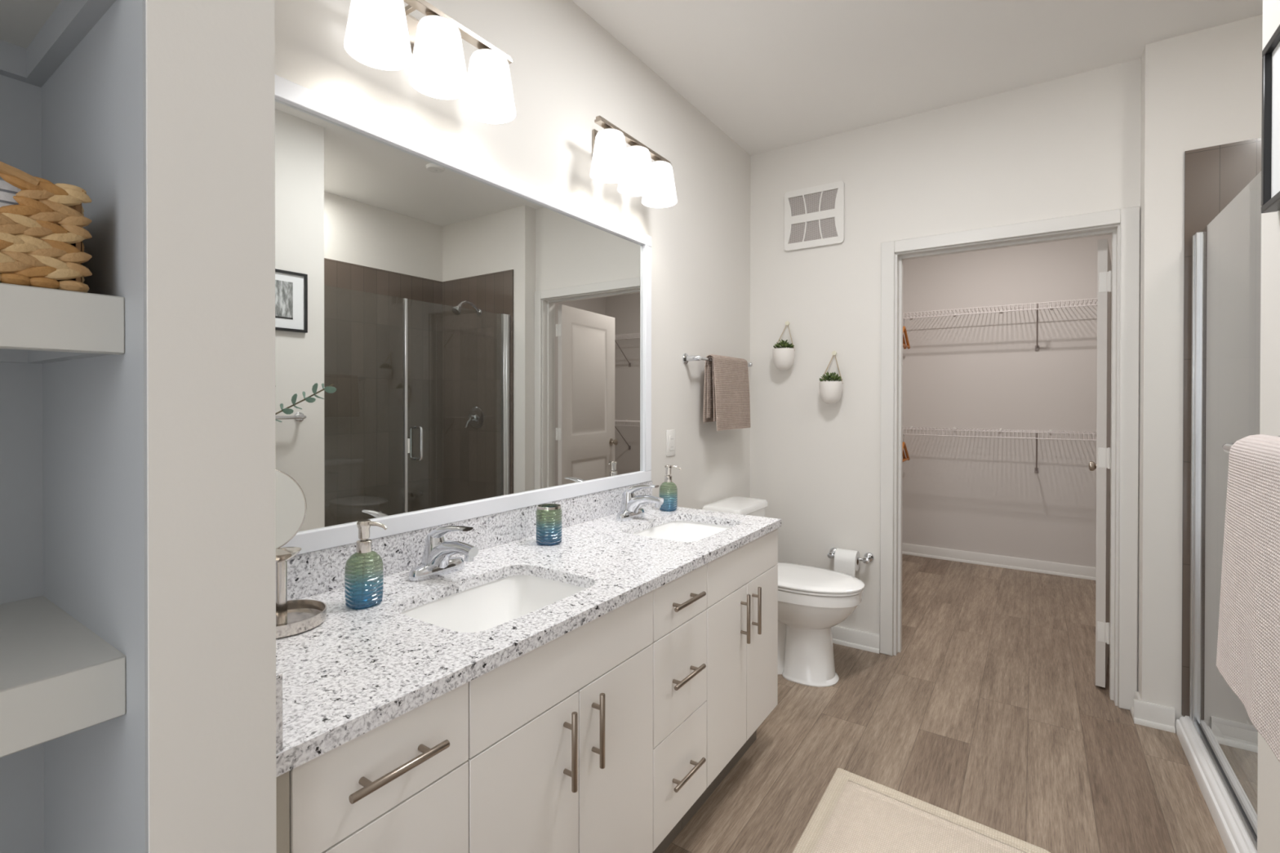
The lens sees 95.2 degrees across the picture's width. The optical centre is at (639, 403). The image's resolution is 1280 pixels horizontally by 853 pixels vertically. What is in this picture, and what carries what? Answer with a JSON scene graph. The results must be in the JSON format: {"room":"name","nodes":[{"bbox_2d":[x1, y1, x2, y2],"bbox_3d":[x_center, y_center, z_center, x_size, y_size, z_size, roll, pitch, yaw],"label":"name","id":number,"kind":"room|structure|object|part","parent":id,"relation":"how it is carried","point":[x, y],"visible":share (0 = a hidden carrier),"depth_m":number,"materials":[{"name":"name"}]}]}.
{"room":"bathroom","nodes":[
{"label":"bathroom","id":0,"kind":"room"},
{"bbox_2d":[0,74,44,852],"bbox_3d":[-1.123,-0.071,0.513,0.100,2.734,0.837,0,0,34],"label":"wall","id":1,"kind":"structure","parent":0,"point":[21,494],"depth_m":0.81,"materials":[{"name":"grey paint"}]},
{"bbox_2d":[0,0,115,87],"bbox_3d":[-0.937,-0.476,0.385,0.350,0.062,0.834,0,0,34],"label":"shelf","id":2,"kind":"object","parent":1,"relation":"attached to","point":[37,37],"visible":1,"depth_m":0.74,"materials":[{"name":"grey paint"}]},
{"bbox_2d":[0,282,124,364],"bbox_3d":[-0.937,-0.084,0.387,0.350,0.062,0.834,0,0,34],"label":"shelf","id":3,"kind":"object","parent":1,"relation":"attached to","point":[38,325],"visible":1,"depth_m":0.60,"materials":[{"name":"grey paint"}]},
{"bbox_2d":[0,161,92,293],"bbox_3d":[-0.787,-0.179,0.584,0.303,0.126,0.296,0,0,34],"label":"woven basket","id":4,"kind":"object","parent":3,"relation":"on","point":[42,236],"visible":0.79,"depth_m":0.59,"materials":[{"name":"beige wicker"}]},
{"bbox_2d":[0,179,21,207],"bbox_3d":[-0.788,-0.175,0.579,0.262,0.099,0.240,0,0,34],"label":"folded cloth","id":5,"kind":"object","parent":4,"relation":"in","point":[7,191],"visible":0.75,"depth_m":0.58,"materials":[{"name":"white fabric"}]},
{"bbox_3d":[-0.675,-0.229,0.490,0.012,0.025,0.243,0,0,34],"label":"handle","id":6,"kind":"part","parent":4,"relation":"part of","materials":[{"name":"beige wicker"}]},
{"bbox_2d":[0,595,126,757],"bbox_3d":[-0.938,0.308,0.389,0.350,0.064,0.834,0,0,34],"label":"shelf","id":7,"kind":"object","parent":1,"relation":"attached to","point":[59,677],"visible":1,"depth_m":0.62,"materials":[{"name":"grey paint"}]},
{"bbox_2d":[40,0,276,852],"bbox_3d":[-0.773,-0.072,0.854,0.720,2.734,0.124,0,0,34],"label":"wall","id":8,"kind":"structure","parent":0,"point":[211,64],"depth_m":0.66,"materials":[{"name":"white paint"}]},
{"bbox_2d":[274,0,750,509],"bbox_3d":[-0.160,-0.079,2.319,0.100,2.734,2.991,0,0,34],"label":"wall","id":9,"kind":"structure","parent":0,"point":[567,71],"depth_m":2.38,"materials":[{"name":"white paint"}]},
{"bbox_2d":[343,0,515,124],"bbox_3d":[-0.530,-0.918,1.500,0.192,0.216,0.476,0,0,34],"label":"vanity light","id":10,"kind":"object","parent":9,"relation":"attached to","point":[380,34],"visible":1,"depth_m":1.44,"materials":[{"name":"white glass"}]},
{"bbox_3d":[-0.603,-0.885,1.350,0.145,0.151,0.145,0,0,34],"label":"lamp shade","id":11,"kind":"part","parent":10,"relation":"part of","materials":[{"name":"white glass"}]},
{"bbox_3d":[-0.591,-0.984,1.468,0.088,0.012,0.012,0,0,34],"label":"arm","id":12,"kind":"part","parent":10,"relation":"part of","materials":[{"name":"silver metal"}]},
{"bbox_3d":[-0.598,-0.968,1.545,0.029,0.118,0.236,0,0,34],"label":"plate","id":13,"kind":"part","parent":10,"relation":"part of","materials":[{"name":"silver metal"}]},
{"bbox_3d":[-0.511,-0.886,1.487,0.145,0.151,0.145,0,0,34],"label":"lamp shade","id":14,"kind":"part","parent":10,"relation":"part of","materials":[{"name":"white glass"}]},
{"bbox_3d":[-0.418,-0.886,1.624,0.145,0.151,0.145,0,0,34],"label":"lamp shade","id":15,"kind":"part","parent":10,"relation":"part of","materials":[{"name":"white glass"}]},
{"bbox_2d":[275,74,651,555],"bbox_3d":[-0.444,-0.188,1.782,0.025,1.044,1.731,0,0,34],"label":"wall mirror","id":16,"kind":"object","parent":9,"relation":"attached to","point":[482,333],"visible":0.56,"depth_m":1.60,"materials":[{"name":"white mirror"}]},
{"bbox_2d":[287,480,652,600],"bbox_3d":[-0.444,0.385,1.793,0.019,0.099,1.753,0,0,34],"label":"backsplash","id":17,"kind":"structure","parent":9,"relation":"attached to","point":[316,572],"depth_m":1.57,"materials":[{"name":"stone"}]},
{"bbox_2d":[590,115,677,208],"bbox_3d":[-0.034,-0.921,2.237,0.192,0.216,0.476,0,0,34],"label":"vanity light","id":18,"kind":"object","parent":9,"relation":"attached to","point":[632,167],"visible":1,"depth_m":2.17,"materials":[{"name":"white glass"}]},
{"bbox_3d":[-0.101,-0.971,2.283,0.029,0.118,0.236,0,0,34],"label":"plate","id":19,"kind":"part","parent":18,"relation":"part of","materials":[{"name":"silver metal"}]},
{"bbox_3d":[-0.106,-0.888,2.087,0.145,0.151,0.145,0,0,34],"label":"lamp shade","id":20,"kind":"part","parent":18,"relation":"part of","materials":[{"name":"white glass"}]},
{"bbox_3d":[-0.014,-0.889,2.224,0.145,0.151,0.145,0,0,34],"label":"lamp shade","id":21,"kind":"part","parent":18,"relation":"part of","materials":[{"name":"white glass"}]},
{"bbox_3d":[0.079,-0.889,2.361,0.145,0.151,0.145,0,0,34],"label":"lamp shade","id":22,"kind":"part","parent":18,"relation":"part of","materials":[{"name":"white glass"}]},
{"bbox_2d":[666,429,675,456],"bbox_3d":[0.143,0.180,2.672,0.010,0.119,0.076,0,0,34],"label":"wall outlet","id":23,"kind":"object","parent":9,"relation":"attached to","point":[670,434],"visible":1,"depth_m":2.66,"materials":[{"name":"white plastic"}]},
{"bbox_2d":[669,435,674,450],"bbox_3d":[0.145,0.180,2.670,0.004,0.067,0.036,0,0,34],"label":"receptacle","id":24,"kind":"object","parent":23,"relation":"attached to","point":[671,437],"depth_m":2.67,"materials":[{"name":"white plastic"}]},
{"bbox_2d":[682,353,752,367],"bbox_3d":[0.417,-0.215,3.010,0.084,0.052,0.652,0,0,34],"label":"towel bar","id":25,"kind":"object","parent":9,"relation":"attached to","point":[686,358],"visible":0.7,"depth_m":2.76,"materials":[{"name":"silver metal"}]},
{"bbox_3d":[0.250,-0.214,2.761,0.084,0.052,0.052,0,0,34],"label":"post","id":26,"kind":"part","parent":25,"relation":"part of","materials":[{"name":"silver metal"}]},
{"bbox_2d":[702,354,750,431],"bbox_3d":[0.452,-0.056,3.005,0.096,0.373,0.424,0,0,34],"label":"towel","id":27,"kind":"object","parent":25,"relation":"hanging from","point":[726,402],"visible":0.99,"depth_m":2.92,"materials":[{"name":"beige fabric"}]},
{"bbox_2d":[571,0,1262,155],"bbox_3d":[1.013,-1.480,1.500,3.150,0.080,7.430,0,0,34],"label":"ceiling","id":28,"kind":"structure","parent":0,"point":[769,74],"depth_m":2.36,"materials":[{"name":"white paint"}]},
{"bbox_2d":[663,554,1227,852],"bbox_3d":[1.010,1.323,1.514,3.150,0.060,7.430,0,0,34],"label":"floor","id":29,"kind":"structure","parent":0,"point":[991,712],"depth_m":2.25,"materials":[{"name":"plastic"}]},
{"bbox_2d":[275,682,468,852],"bbox_3d":[-0.601,0.880,1.011,0.597,0.828,0.320,0,0,34],"label":"base cabinet","id":30,"kind":"object","parent":29,"relation":"on","point":[401,785],"depth_m":0.87,"materials":[{"name":"beige wood"}]},
{"bbox_3d":[-0.696,0.802,0.902,0.561,0.671,0.033,0,0,34],"label":"filler strip","id":31,"kind":"part","parent":30,"relation":"part of","materials":[{"name":"white wood"}]},
{"bbox_3d":[-0.378,0.742,0.881,0.018,0.267,0.284,0,0,34],"label":"drawer","id":32,"kind":"part","parent":30,"relation":"part of","materials":[{"name":"white laminate"}]},
{"bbox_3d":[-0.357,0.538,0.866,0.032,0.012,0.158,0,0,34],"label":"handle","id":33,"kind":"part","parent":30,"relation":"part of","materials":[{"name":"silver metal"}]},
{"bbox_2d":[466,590,653,852],"bbox_3d":[-0.349,0.878,1.385,0.597,0.828,0.579,0,0,34],"label":"base cabinet","id":34,"kind":"object","parent":29,"relation":"on","point":[560,760],"visible":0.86,"depth_m":1.21,"materials":[{"name":"beige wood"}]},
{"bbox_3d":[-0.217,0.872,1.121,0.018,0.528,0.287,0,0,34],"label":"door","id":35,"kind":"part","parent":34,"relation":"part of","materials":[{"name":"white laminate"}]},
{"bbox_2d":[275,480,781,777],"bbox_3d":[-0.211,0.400,1.623,0.594,0.126,1.774,0,0,34],"label":"countertop","id":36,"kind":"structure","parent":34,"relation":"on","point":[339,680],"depth_m":1.29,"materials":[{"name":"stone"}]},
{"bbox_2d":[275,469,326,639],"bbox_3d":[-0.721,0.282,1.149,0.176,0.310,0.178,0,0,34],"label":"makeup mirror","id":37,"kind":"object","parent":36,"relation":"on","point":[293,617],"visible":0.38,"depth_m":1.17,"materials":[{"name":"silver metal"}]},
{"bbox_3d":[-0.707,0.360,1.153,0.068,0.146,0.068,0,0,34],"label":"post","id":38,"kind":"part","parent":37,"relation":"part of","materials":[{"name":"silver metal"}]},
{"bbox_3d":[-0.759,0.212,1.157,0.168,0.167,0.021,0,0,-26],"label":"glass","id":39,"kind":"part","parent":37,"relation":"part of","materials":[{"name":"white mirror"}]},
{"bbox_2d":[275,599,326,639],"bbox_3d":[-0.707,0.425,1.153,0.156,0.024,0.156,0,0,34],"label":"tray","id":40,"kind":"object","parent":37,"relation":"attached to","point":[299,616],"depth_m":1.15,"materials":[{"name":"silver metal"}]},
{"bbox_2d":[344,519,386,608],"bbox_3d":[-0.595,0.345,1.268,0.078,0.183,0.072,0,0,34],"label":"soap dispenser","id":41,"kind":"object","parent":36,"relation":"on","point":[360,595],"visible":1,"depth_m":1.27,"materials":[{"name":"blue glass"}]},
{"bbox_2d":[344,551,383,608],"bbox_3d":[-0.600,0.378,1.272,0.066,0.117,0.072,0,0,34],"label":"bottle","id":42,"kind":"object","parent":41,"relation":"attached to","point":[360,595],"depth_m":1.27,"materials":[{"name":"blue glass"}]},
{"bbox_2d":[408,524,478,581],"bbox_3d":[-0.497,0.369,1.462,0.148,0.132,0.176,0,0,-30],"label":"faucet","id":43,"kind":"object","parent":36,"relation":"on","point":[437,561],"visible":1,"depth_m":1.46,"materials":[{"name":"silver metal"}]},
{"bbox_3d":[-0.489,0.354,1.479,0.161,0.103,0.068,0,0,34],"label":"lever","id":44,"kind":"part","parent":43,"relation":"part of","materials":[{"name":"silver metal"}]},
{"bbox_3d":[-0.475,0.386,1.470,0.173,0.087,0.068,0,0,34],"label":"spout","id":45,"kind":"part","parent":43,"relation":"part of","materials":[{"name":"silver metal"}]},
{"bbox_2d":[400,574,586,632],"bbox_3d":[-0.324,0.529,1.349,0.330,0.128,0.446,0,0,34],"label":"sink basin","id":46,"kind":"object","parent":36,"relation":"in","point":[490,605],"visible":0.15,"depth_m":1.50,"materials":[{"name":"white ceramic"}]},
{"bbox_2d":[536,503,561,546],"bbox_3d":[-0.283,0.376,1.820,0.080,0.116,0.080,0,0,34],"label":"tumbler","id":47,"kind":"object","parent":36,"relation":"on","point":[546,536],"visible":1,"depth_m":1.83,"materials":[{"name":"blue glass"}]},
{"bbox_2d":[616,484,663,521],"bbox_3d":[-0.014,0.366,2.181,0.148,0.132,0.176,0,0,-30],"label":"faucet","id":48,"kind":"object","parent":36,"relation":"on","point":[630,505],"visible":1,"depth_m":2.18,"materials":[{"name":"silver metal"}]},
{"bbox_3d":[-0.005,0.351,2.197,0.161,0.103,0.068,0,0,34],"label":"lever","id":49,"kind":"part","parent":48,"relation":"part of","materials":[{"name":"silver metal"}]},
{"bbox_3d":[0.009,0.383,2.188,0.173,0.087,0.068,0,0,34],"label":"spout","id":50,"kind":"part","parent":48,"relation":"part of","materials":[{"name":"silver metal"}]},
{"bbox_2d":[658,464,680,511],"bbox_3d":[0.120,0.340,2.368,0.078,0.183,0.072,0,0,34],"label":"soap dispenser","id":51,"kind":"object","parent":36,"relation":"on","point":[670,504],"visible":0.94,"depth_m":2.37,"materials":[{"name":"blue glass"}]},
{"bbox_2d":[658,481,677,511],"bbox_3d":[0.115,0.373,2.372,0.066,0.117,0.072,0,0,34],"label":"bottle","id":52,"kind":"object","parent":51,"relation":"attached to","point":[670,504],"depth_m":2.38,"materials":[{"name":"blue glass"}]},
{"bbox_2d":[632,520,732,542],"bbox_3d":[0.154,0.526,2.069,0.330,0.128,0.446,0,0,34],"label":"sink basin","id":53,"kind":"object","parent":36,"relation":"in","point":[676,531],"visible":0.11,"depth_m":2.25,"materials":[{"name":"white ceramic"}]},
{"bbox_3d":[-0.794,0.348,1.049,0.092,0.178,0.092,0,0,34],"label":"vase","id":54,"kind":"object","parent":36,"relation":"on","visible":0},
{"bbox_2d":[275,382,336,422],"bbox_3d":[-0.724,0.187,1.147,0.040,0.460,0.245,0,0,36],"label":"branch","id":55,"kind":"object","parent":54,"relation":"in","point":[330,389],"visible":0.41,"depth_m":1.20,"materials":[{"name":"green"}]},
{"bbox_3d":[-0.141,0.705,1.188,0.032,0.158,0.012,0,0,34],"label":"handle","id":56,"kind":"part","parent":34,"relation":"part of","materials":[{"name":"silver metal"}]},
{"bbox_3d":[-0.089,0.705,1.264,0.032,0.158,0.012,0,0,34],"label":"handle","id":57,"kind":"part","parent":34,"relation":"part of","materials":[{"name":"silver metal"}]},
{"bbox_3d":[-0.055,0.871,1.361,0.018,0.528,0.287,0,0,34],"label":"door","id":58,"kind":"part","parent":34,"relation":"part of","materials":[{"name":"white laminate"}]},
{"bbox_2d":[651,563,706,852],"bbox_3d":[-0.105,0.877,1.747,0.597,0.828,0.292,0,0,34],"label":"base cabinet","id":59,"kind":"object","parent":29,"relation":"on","point":[679,643],"visible":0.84,"depth_m":1.58,"materials":[{"name":"beige wood"}]},
{"bbox_3d":[0.108,0.739,1.602,0.018,0.267,0.290,0,0,34],"label":"drawer","id":60,"kind":"part","parent":59,"relation":"part of","materials":[{"name":"white laminate"}]},
{"bbox_3d":[0.108,0.535,1.601,0.018,0.135,0.290,0,0,34],"label":"drawer","id":61,"kind":"part","parent":59,"relation":"part of","materials":[{"name":"white laminate"}]},
{"bbox_3d":[0.108,1.004,1.603,0.018,0.258,0.290,0,0,34],"label":"drawer","id":62,"kind":"part","parent":59,"relation":"part of","materials":[{"name":"white laminate"}]},
{"bbox_3d":[0.129,0.535,1.587,0.032,0.012,0.158,0,0,34],"label":"handle","id":63,"kind":"part","parent":59,"relation":"part of","materials":[{"name":"silver metal"}]},
{"bbox_3d":[0.129,0.739,1.588,0.032,0.012,0.158,0,0,34],"label":"handle","id":64,"kind":"part","parent":59,"relation":"part of","materials":[{"name":"silver metal"}]},
{"bbox_3d":[0.129,1.004,1.589,0.032,0.012,0.158,0,0,34],"label":"handle","id":65,"kind":"part","parent":59,"relation":"part of","materials":[{"name":"silver metal"}]},
{"bbox_2d":[681,528,777,830],"bbox_3d":[0.137,0.875,2.106,0.597,0.828,0.573,0,0,34],"label":"base cabinet","id":66,"kind":"object","parent":29,"relation":"on","point":[742,609],"visible":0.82,"depth_m":1.92,"materials":[{"name":"beige wood"}]},
{"bbox_3d":[0.270,0.868,1.843,0.018,0.528,0.284,0,0,34],"label":"door","id":67,"kind":"part","parent":66,"relation":"part of","materials":[{"name":"white laminate"}]},
{"bbox_3d":[0.345,0.702,1.909,0.032,0.158,0.012,0,0,34],"label":"handle","id":68,"kind":"part","parent":66,"relation":"part of","materials":[{"name":"silver metal"}]},
{"bbox_3d":[0.397,0.701,1.986,0.032,0.158,0.012,0,0,34],"label":"handle","id":69,"kind":"part","parent":66,"relation":"part of","materials":[{"name":"silver metal"}]},
{"bbox_3d":[0.430,0.867,2.081,0.018,0.528,0.284,0,0,34],"label":"door","id":70,"kind":"part","parent":66,"relation":"part of","materials":[{"name":"white laminate"}]},
{"bbox_2d":[702,496,864,687],"bbox_3d":[0.705,0.894,2.839,0.731,0.784,0.386,0,0,34],"label":"toilet","id":71,"kind":"object","parent":29,"relation":"on","point":[812,601],"visible":0.55,"depth_m":2.68,"materials":[{"name":"white ceramic"}]},
{"bbox_3d":[0.489,0.522,2.982,0.210,0.042,0.386,0,0,34],"label":"tank lid","id":72,"kind":"part","parent":71,"relation":"part of","materials":[{"name":"white ceramic"}]},
{"bbox_3d":[0.487,0.712,2.985,0.192,0.336,0.364,0,0,34],"label":"tank","id":73,"kind":"part","parent":71,"relation":"part of","materials":[{"name":"white ceramic"}]},
{"bbox_3d":[0.784,1.068,2.786,0.517,0.436,0.367,0,0,34],"label":"bowl","id":74,"kind":"part","parent":71,"relation":"part of","materials":[{"name":"white ceramic"}]},
{"bbox_3d":[0.790,0.843,2.781,0.518,0.013,0.372,0,0,34],"label":"seat","id":75,"kind":"part","parent":71,"relation":"part of","materials":[{"name":"white plastic"}]},
{"bbox_3d":[0.790,0.825,2.781,0.525,0.019,0.378,0,0,34],"label":"lid","id":76,"kind":"part","parent":71,"relation":"part of","materials":[{"name":"white ceramic"}]},
{"bbox_2d":[792,768,1050,852],"bbox_3d":[0.688,1.286,1.486,0.627,0.012,0.959,0,0,34],"label":"bath rug","id":77,"kind":"object","parent":29,"relation":"on","point":[855,813],"visible":1,"depth_m":1.76,"materials":[{"name":"beige fabric"}]},
{"bbox_2d":[1175,715,1256,852],"bbox_3d":[2.049,1.258,1.468,0.833,0.074,1.444,0,0,34],"label":"shower curb","id":78,"kind":"object","parent":29,"relation":"on","point":[1235,839],"visible":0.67,"depth_m":1.86,"materials":[{"name":"white plastic"}]},
{"bbox_2d":[1189,171,1261,852],"bbox_3d":[1.749,0.287,1.665,0.126,1.864,1.444,0,0,34],"label":"shower door","id":79,"kind":"structure","parent":78,"relation":"on","point":[1226,255],"depth_m":1.96,"materials":[{"name":"clear glass"}]},
{"bbox_3d":[2.132,0.284,2.238,0.033,1.864,0.068,0,0,34],"label":"hinge post","id":80,"kind":"part","parent":79,"relation":"part of","materials":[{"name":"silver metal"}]},
{"bbox_3d":[1.735,1.215,1.650,0.032,0.008,1.356,0,0,34],"label":"sill rail","id":81,"kind":"part","parent":79,"relation":"part of","materials":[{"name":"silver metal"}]},
{"bbox_2d":[750,57,1141,691],"bbox_3d":[1.405,-0.081,2.990,1.746,2.734,0.130,0,0,34],"label":"wall","id":82,"kind":"structure","parent":0,"point":[1069,145],"depth_m":3.07,"materials":[{"name":"white paint"}]},
{"bbox_2d":[772,320,795,369],"bbox_3d":[0.797,-0.324,3.244,0.121,0.276,0.121,0,0,-11],"label":"hanging planter","id":83,"kind":"object","parent":82,"relation":"hanging from","point":[783,357],"visible":1,"depth_m":3.21,"materials":[{"name":"white ceramic"}]},
{"bbox_3d":[0.797,-0.245,3.244,0.121,0.118,0.121,0,0,34],"label":"pot","id":84,"kind":"part","parent":83,"relation":"part of","materials":[{"name":"white ceramic"}]},
{"bbox_3d":[0.802,-0.371,3.258,0.122,0.161,0.067,0,0,18],"label":"cord","id":85,"kind":"part","parent":83,"relation":"part of","materials":[{"name":"beige fabric"}]},
{"bbox_2d":[784,181,844,251],"bbox_3d":[0.952,-1.022,3.201,0.325,0.329,0.018,0,0,34],"label":"air vent","id":86,"kind":"object","parent":82,"relation":"in","point":[814,216],"visible":1,"depth_m":3.19,"materials":[{"name":"white plastic"}]},
{"bbox_2d":[818,351,843,404],"bbox_3d":[1.012,-0.141,3.099,0.121,0.284,0.121,0,0,-11],"label":"hanging planter","id":87,"kind":"object","parent":82,"relation":"hanging from","point":[830,392],"visible":1,"depth_m":3.06,"materials":[{"name":"white ceramic"}]},
{"bbox_3d":[1.012,-0.058,3.100,0.121,0.118,0.121,0,0,34],"label":"pot","id":88,"kind":"part","parent":87,"relation":"part of","materials":[{"name":"white ceramic"}]},
{"bbox_3d":[1.017,-0.188,3.113,0.123,0.167,0.067,0,0,18],"label":"cord","id":89,"kind":"part","parent":87,"relation":"part of","materials":[{"name":"beige fabric"}]},
{"bbox_2d":[827,547,874,564],"bbox_3d":[1.101,0.804,3.070,0.230,0.052,0.082,0,0,34],"label":"paper holder","id":90,"kind":"object","parent":82,"relation":"attached to","point":[868,557],"visible":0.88,"depth_m":3.04,"materials":[{"name":"silver metal"}]},
{"bbox_3d":[1.027,0.803,3.120,0.052,0.052,0.082,0,0,34],"label":"post","id":91,"kind":"part","parent":90,"relation":"part of","materials":[{"name":"silver metal"}]},
{"bbox_2d":[834,548,860,577],"bbox_3d":[1.081,0.854,3.050,0.106,0.182,0.102,0,0,34],"label":"toilet roll","id":92,"kind":"object","parent":90,"relation":"on","point":[846,562],"visible":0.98,"depth_m":3.01,"materials":[{"name":"white paper"}]},
{"bbox_3d":[1.174,0.804,3.021,0.052,0.052,0.082,0,0,34],"label":"post","id":93,"kind":"part","parent":90,"relation":"part of","materials":[{"name":"silver metal"}]},
{"bbox_2d":[831,625,879,653],"bbox_3d":[0.936,1.241,3.217,0.725,0.088,0.026,0,0,34],"label":"baseboard","id":94,"kind":"structure","parent":82,"relation":"attached to","point":[868,642],"depth_m":3.08,"materials":[{"name":"white paint"}]},
{"bbox_2d":[893,223,1119,706],"bbox_3d":[1.706,0.256,2.789,0.908,2.063,0.132,0,0,34],"label":"trim","id":95,"kind":"structure","parent":82,"relation":"attached to","point":[1114,229],"depth_m":2.65,"materials":[{"name":"white paint"}]},
{"bbox_2d":[880,206,1140,710],"bbox_3d":[1.662,0.231,2.729,1.018,2.113,0.018,0,0,34],"label":"trim","id":96,"kind":"structure","parent":82,"relation":"attached to","point":[1128,218],"depth_m":2.47,"materials":[{"name":"white paint"}]},
{"bbox_2d":[1088,238,1111,688],"bbox_3d":[2.322,0.268,2.948,0.157,2.016,0.805,0,0,43],"label":"door","id":97,"kind":"structure","parent":82,"relation":"in","point":[1102,465],"depth_m":2.63,"materials":[{"name":"paint"},{"name":"satin nickel metal"}]},
{"bbox_3d":[2.514,0.346,3.223,0.065,0.062,0.062,0,0,34],"label":"handle","id":98,"kind":"part","parent":97,"relation":"part of","materials":[{"name":"silver metal"}]},
{"bbox_2d":[902,234,1111,567],"bbox_3d":[3.072,-0.086,4.477,2.850,2.734,0.100,0,0,34],"label":"wall","id":99,"kind":"structure","parent":0,"point":[977,371],"depth_m":4.57,"materials":[{"name":"grey paint"}]},
{"bbox_2d":[902,542,1096,580],"bbox_3d":[2.479,1.240,3.605,2.650,0.088,2.020,0,0,34],"label":"baseboard","id":100,"kind":"structure","parent":99,"relation":"attached to","point":[992,560],"depth_m":4.56,"materials":[{"name":"white paint"}]},
{"bbox_2d":[902,426,1096,472],"bbox_3d":[3.085,0.363,4.226,2.349,0.330,0.305,0,0,34],"label":"wire shelf","id":101,"kind":"object","parent":99,"relation":"attached to","point":[1036,469],"visible":0.53,"depth_m":4.37,"materials":[{"name":"white metal"}]},
{"bbox_2d":[902,449,906,460],"bbox_3d":[2.095,0.359,4.713,0.022,0.232,0.457,0,0,34],"label":"clothes hanger","id":102,"kind":"object","parent":101,"relation":"hanging from","point":[904,455],"visible":0.11,"depth_m":4.84,"materials":[{"name":"orange wood"}]},
{"bbox_2d":[902,434,909,462],"bbox_3d":[2.118,0.360,4.697,0.022,0.232,0.457,0,0,34],"label":"clothes hanger","id":103,"kind":"object","parent":101,"relation":"hanging from","point":[904,447],"visible":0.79,"depth_m":4.76,"materials":[{"name":"orange wood"}]},
{"bbox_3d":[3.084,0.230,4.224,2.345,0.049,0.302,0,0,34],"label":"rail","id":104,"kind":"part","parent":101,"relation":"part of","materials":[{"name":"white metal"}]},
{"bbox_2d":[902,297,1097,351],"bbox_3d":[3.086,-0.567,4.221,2.349,0.330,0.305,0,0,34],"label":"wire shelf","id":105,"kind":"object","parent":99,"relation":"attached to","point":[1037,347],"visible":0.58,"depth_m":4.38,"materials":[{"name":"white metal"}]},
{"bbox_2d":[902,333,906,349],"bbox_3d":[2.096,-0.571,4.708,0.022,0.232,0.457,0,0,34],"label":"clothes hanger","id":106,"kind":"object","parent":105,"relation":"hanging from","point":[904,340],"visible":0.09,"depth_m":4.82,"materials":[{"name":"brown wood"}]},
{"bbox_2d":[902,319,910,348],"bbox_3d":[2.119,-0.570,4.693,0.022,0.232,0.457,0,0,34],"label":"clothes hanger","id":107,"kind":"object","parent":105,"relation":"hanging from","point":[904,331],"visible":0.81,"depth_m":4.75,"materials":[{"name":"orange wood"}]},
{"bbox_3d":[3.086,-0.701,4.219,2.345,0.049,0.302,0,0,34],"label":"rail","id":108,"kind":"part","parent":105,"relation":"part of","materials":[{"name":"white metal"}]},
{"bbox_2d":[1137,14,1262,727],"bbox_3d":[2.531,-0.075,2.165,1.044,2.734,0.240,0,0,34],"label":"wall","id":109,"kind":"structure","parent":0,"point":[1200,89],"depth_m":2.31,"materials":[{"name":"white paint"}]},
{"bbox_2d":[1130,691,1175,733],"bbox_3d":[2.078,1.246,2.371,0.124,0.088,0.117,0,0,34],"label":"baseboard","id":110,"kind":"structure","parent":109,"relation":"attached to","point":[1152,715],"depth_m":2.33,"materials":[{"name":"white paint"}]},
{"bbox_2d":[1181,137,1261,716],"bbox_3d":[2.469,0.120,2.057,0.826,2.205,0.010,0,0,34],"label":"tiled wall","id":111,"kind":"structure","parent":109,"relation":"attached to","point":[1214,175],"depth_m":2.27,"materials":[{"name":"grey tile"}]},
{"bbox_2d":[1257,0,1279,852],"bbox_3d":[0.828,-0.064,-0.362,1.044,2.734,2.925,0,0,34],"label":"wall","id":112,"kind":"structure","parent":0,"point":[1268,766],"depth_m":1.10,"materials":[{"name":"white paint"}]},
{"bbox_2d":[1222,435,1279,453],"bbox_3d":[0.937,0.082,0.809,0.082,0.048,0.654,0,0,34],"label":"towel bar","id":113,"kind":"object","parent":112,"relation":"attached to","point":[1226,447],"visible":0.2,"depth_m":1.04,"materials":[{"name":"silver metal"}]},
{"bbox_2d":[1216,434,1279,762],"bbox_3d":[0.881,0.242,0.785,0.087,0.389,0.399,0,0,34],"label":"towel","id":114,"kind":"object","parent":113,"relation":"hanging from","point":[1248,655],"visible":1,"depth_m":0.82,"materials":[{"name":"white fabric"}]},
{"bbox_2d":[1261,24,1279,213],"bbox_3d":[1.030,-0.497,0.889,0.022,0.298,0.430,0,0,34],"label":"picture frame","id":115,"kind":"object","parent":112,"relation":"attached to","point":[1270,123],"visible":1,"depth_m":1.06,"materials":[{"name":"black"}]}
]}

